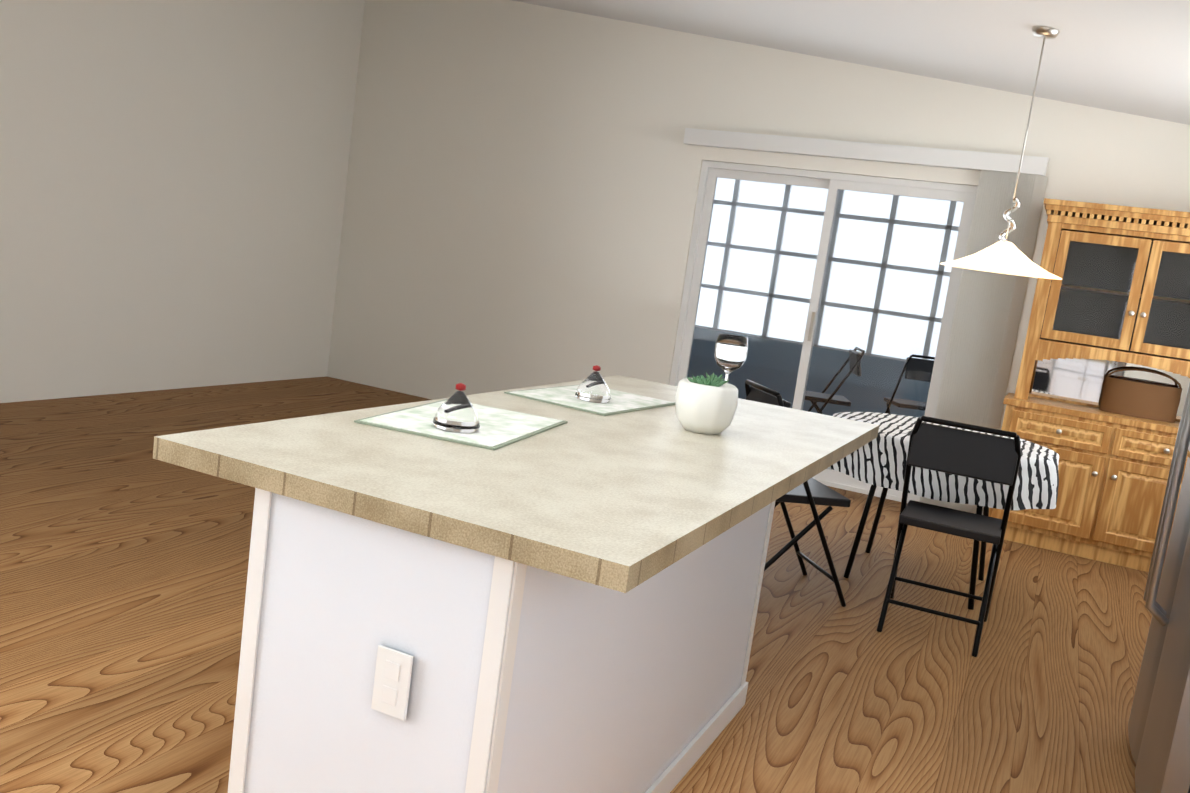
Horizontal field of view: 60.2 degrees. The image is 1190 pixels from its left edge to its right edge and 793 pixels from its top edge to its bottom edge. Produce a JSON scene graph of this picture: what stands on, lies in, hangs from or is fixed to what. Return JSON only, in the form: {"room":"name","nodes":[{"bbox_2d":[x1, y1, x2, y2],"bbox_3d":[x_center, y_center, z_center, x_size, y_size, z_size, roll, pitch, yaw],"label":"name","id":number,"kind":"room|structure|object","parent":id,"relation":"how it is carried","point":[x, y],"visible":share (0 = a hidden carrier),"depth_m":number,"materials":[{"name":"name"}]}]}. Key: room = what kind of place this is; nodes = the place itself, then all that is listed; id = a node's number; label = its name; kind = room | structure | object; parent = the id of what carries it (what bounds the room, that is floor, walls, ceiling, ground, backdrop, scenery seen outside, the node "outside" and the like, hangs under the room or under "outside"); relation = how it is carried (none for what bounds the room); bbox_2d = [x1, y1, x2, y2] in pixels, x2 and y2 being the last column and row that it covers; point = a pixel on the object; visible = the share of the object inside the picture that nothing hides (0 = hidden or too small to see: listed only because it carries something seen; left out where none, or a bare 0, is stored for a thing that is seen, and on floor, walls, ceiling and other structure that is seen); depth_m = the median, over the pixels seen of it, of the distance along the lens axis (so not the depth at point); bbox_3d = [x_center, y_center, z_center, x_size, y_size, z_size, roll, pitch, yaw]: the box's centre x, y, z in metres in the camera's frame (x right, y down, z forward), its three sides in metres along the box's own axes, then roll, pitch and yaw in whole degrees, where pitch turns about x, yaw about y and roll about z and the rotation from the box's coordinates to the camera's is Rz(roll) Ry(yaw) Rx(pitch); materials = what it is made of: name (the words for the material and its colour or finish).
{"room":"kitchen and dining room","nodes":[
{"label":"kitchen and dining room","id":0,"kind":"room"},
{"bbox_2d":[0,0,364,402],"bbox_3d":[-3.695,-1.597,5.018,0.100,3.450,7.840,11,9,24],"label":"wall","id":1,"kind":"structure","parent":0,"point":[173,177],"depth_m":6.88,"materials":[{"name":"white paint"}]},
{"bbox_2d":[0,376,1160,792],"bbox_3d":[-0.842,0.771,3.874,7.000,0.100,7.840,11,9,24],"label":"floor","id":2,"kind":"structure","parent":0,"point":[124,558],"depth_m":3.70,"materials":[{"name":"brown wood"}]},
{"bbox_2d":[228,491,774,792],"bbox_3d":[-0.073,0.569,2.569,0.564,0.872,1.705,11,9,24],"label":"kitchen island","id":3,"kind":"object","parent":2,"relation":"on","point":[571,605],"depth_m":1.84,"materials":[{"name":"white"}]},
{"bbox_2d":[153,375,878,594],"bbox_3d":[0.067,0.106,2.684,0.970,0.042,2.150,11,9,24],"label":"island countertop","id":4,"kind":"structure","parent":3,"relation":"on","point":[614,502],"depth_m":1.97,"materials":[{"name":"beige tile"}]},
{"bbox_2d":[354,399,566,449],"bbox_3d":[-0.304,0.060,2.471,0.340,0.006,0.490,10,8,16],"label":"placemat","id":5,"kind":"object","parent":4,"relation":"on","point":[499,428],"visible":0.68,"depth_m":2.39,"materials":[{"name":"grey glass"}]},
{"bbox_2d":[433,383,479,432],"bbox_3d":[-0.311,0.020,2.339,0.110,0.105,0.110,11,9,24],"label":"trinket","id":6,"kind":"object","parent":5,"relation":"on","point":[456,411],"visible":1,"depth_m":2.31,"materials":[{"name":"white"}]},
{"bbox_2d":[504,385,675,415],"bbox_3d":[-0.001,0.005,3.144,0.340,0.006,0.490,12,9,28],"label":"placemat","id":7,"kind":"object","parent":4,"relation":"on","point":[619,402],"visible":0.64,"depth_m":3.06,"materials":[{"name":"grey"}]},
{"bbox_2d":[575,365,610,402],"bbox_3d":[-0.001,-0.043,3.074,0.110,0.105,0.110,11,9,24],"label":"trinket","id":8,"kind":"object","parent":7,"relation":"on","point":[592,386],"visible":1,"depth_m":3.04,"materials":[{"name":"white"}]},
{"bbox_2d":[675,372,737,434],"bbox_3d":[0.304,0.017,2.812,0.173,0.159,0.172,11,9,24],"label":"succulent pot","id":9,"kind":"object","parent":4,"relation":"on","point":[708,405],"visible":1,"depth_m":2.75,"materials":[{"name":"white ceramic"}]},
{"bbox_2d":[714,333,747,382],"bbox_3d":[0.457,-0.098,3.520,0.112,0.225,0.112,11,9,24],"label":"wine glass","id":10,"kind":"object","parent":4,"relation":"on","point":[730,353],"visible":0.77,"depth_m":3.47,"materials":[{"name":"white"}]},
{"bbox_2d":[745,379,850,606],"bbox_3d":[0.840,0.411,4.493,0.533,0.896,0.422,6,8,-14],"label":"folding chair","id":11,"kind":"object","parent":2,"relation":"on","point":[812,492],"visible":0.56,"depth_m":4.35,"materials":[{"name":"black metal"}]},
{"bbox_2d":[843,485,988,609],"bbox_3d":[1.612,0.534,4.956,1.000,0.727,1.000,11,9,24],"label":"dining table","id":12,"kind":"object","parent":2,"relation":"on","point":[975,553],"visible":0.12,"depth_m":4.84,"materials":[{"name":"black metal"}]},
{"bbox_2d":[828,412,1058,509],"bbox_3d":[1.639,0.281,4.923,1.109,0.221,1.117,11,9,24],"label":"tablecloth","id":13,"kind":"object","parent":12,"relation":"on","point":[880,460],"visible":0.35,"depth_m":4.51,"materials":[{"name":"multicoloured fabric"}]},
{"bbox_2d":[877,416,1020,656],"bbox_3d":[1.479,0.532,4.267,0.436,0.896,0.546,11,9,24],"label":"folding chair","id":14,"kind":"object","parent":2,"relation":"on","point":[977,455],"visible":1,"depth_m":4.10,"materials":[{"name":"black metal"}]},
{"bbox_2d":[989,198,1189,574],"bbox_3d":[3.046,-0.062,5.938,1.196,2.005,0.498,11,9,24],"label":"hutch","id":15,"kind":"object","parent":2,"relation":"on","point":[1117,297],"visible":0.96,"depth_m":5.87,"materials":[{"name":"brown wood"}]},
{"bbox_2d":[1099,368,1181,422],"bbox_3d":[3.189,-0.021,5.988,0.403,0.276,0.192,11,9,24],"label":"basket","id":16,"kind":"object","parent":15,"relation":"in","point":[1142,399],"visible":1,"depth_m":5.91,"materials":[{"name":"brown"}]},
{"bbox_2d":[1128,382,1189,792],"bbox_3d":[2.042,0.325,2.764,0.870,1.868,0.910,11,9,24],"label":"refrigerator","id":17,"kind":"object","parent":2,"relation":"on","point":[1159,729],"visible":1,"depth_m":2.93,"materials":[{"name":"silver metal"}]},
{"bbox_2d":[327,0,1189,506],"bbox_3d":[1.076,-1.238,7.101,6.900,3.450,0.100,11,9,24],"label":"wall","id":18,"kind":"structure","parent":0,"point":[521,192],"depth_m":7.61,"materials":[{"name":"white paint"}]},
{"bbox_2d":[669,160,977,502],"bbox_3d":[1.470,-0.468,6.986,1.876,2.078,0.077,11,9,24],"label":"sliding glass door","id":19,"kind":"structure","parent":18,"relation":"attached to","point":[828,293],"depth_m":6.91,"materials":[{"name":"white"}]},
{"bbox_2d":[683,128,1048,259],"bbox_3d":[1.658,-1.337,6.718,2.357,0.642,0.082,11,9,24],"label":"blinds","id":20,"kind":"object","parent":18,"relation":"attached to","point":[999,172],"depth_m":6.37,"materials":[{"name":"white"}]},
{"bbox_2d":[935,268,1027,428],"bbox_3d":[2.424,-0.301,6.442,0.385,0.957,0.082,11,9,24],"label":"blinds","id":21,"kind":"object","parent":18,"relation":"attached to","point":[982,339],"depth_m":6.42,"materials":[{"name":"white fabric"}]},
{"bbox_2d":[512,0,1189,124],"bbox_3d":[-0.441,-2.139,3.456,7.200,1.024,8.040,11,9,24],"label":"ceiling","id":22,"kind":"structure","parent":0,"point":[1129,56],"depth_m":5.43,"materials":[{"name":"white paint"}]},
{"bbox_2d":[940,26,1061,279],"bbox_3d":[1.986,-1.141,4.759,0.544,1.127,0.544,11,9,24],"label":"pendant lamp","id":23,"kind":"object","parent":22,"relation":"hanging from","point":[1003,256],"visible":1,"depth_m":4.73,"materials":[{"name":"silver metal"}]}
]}

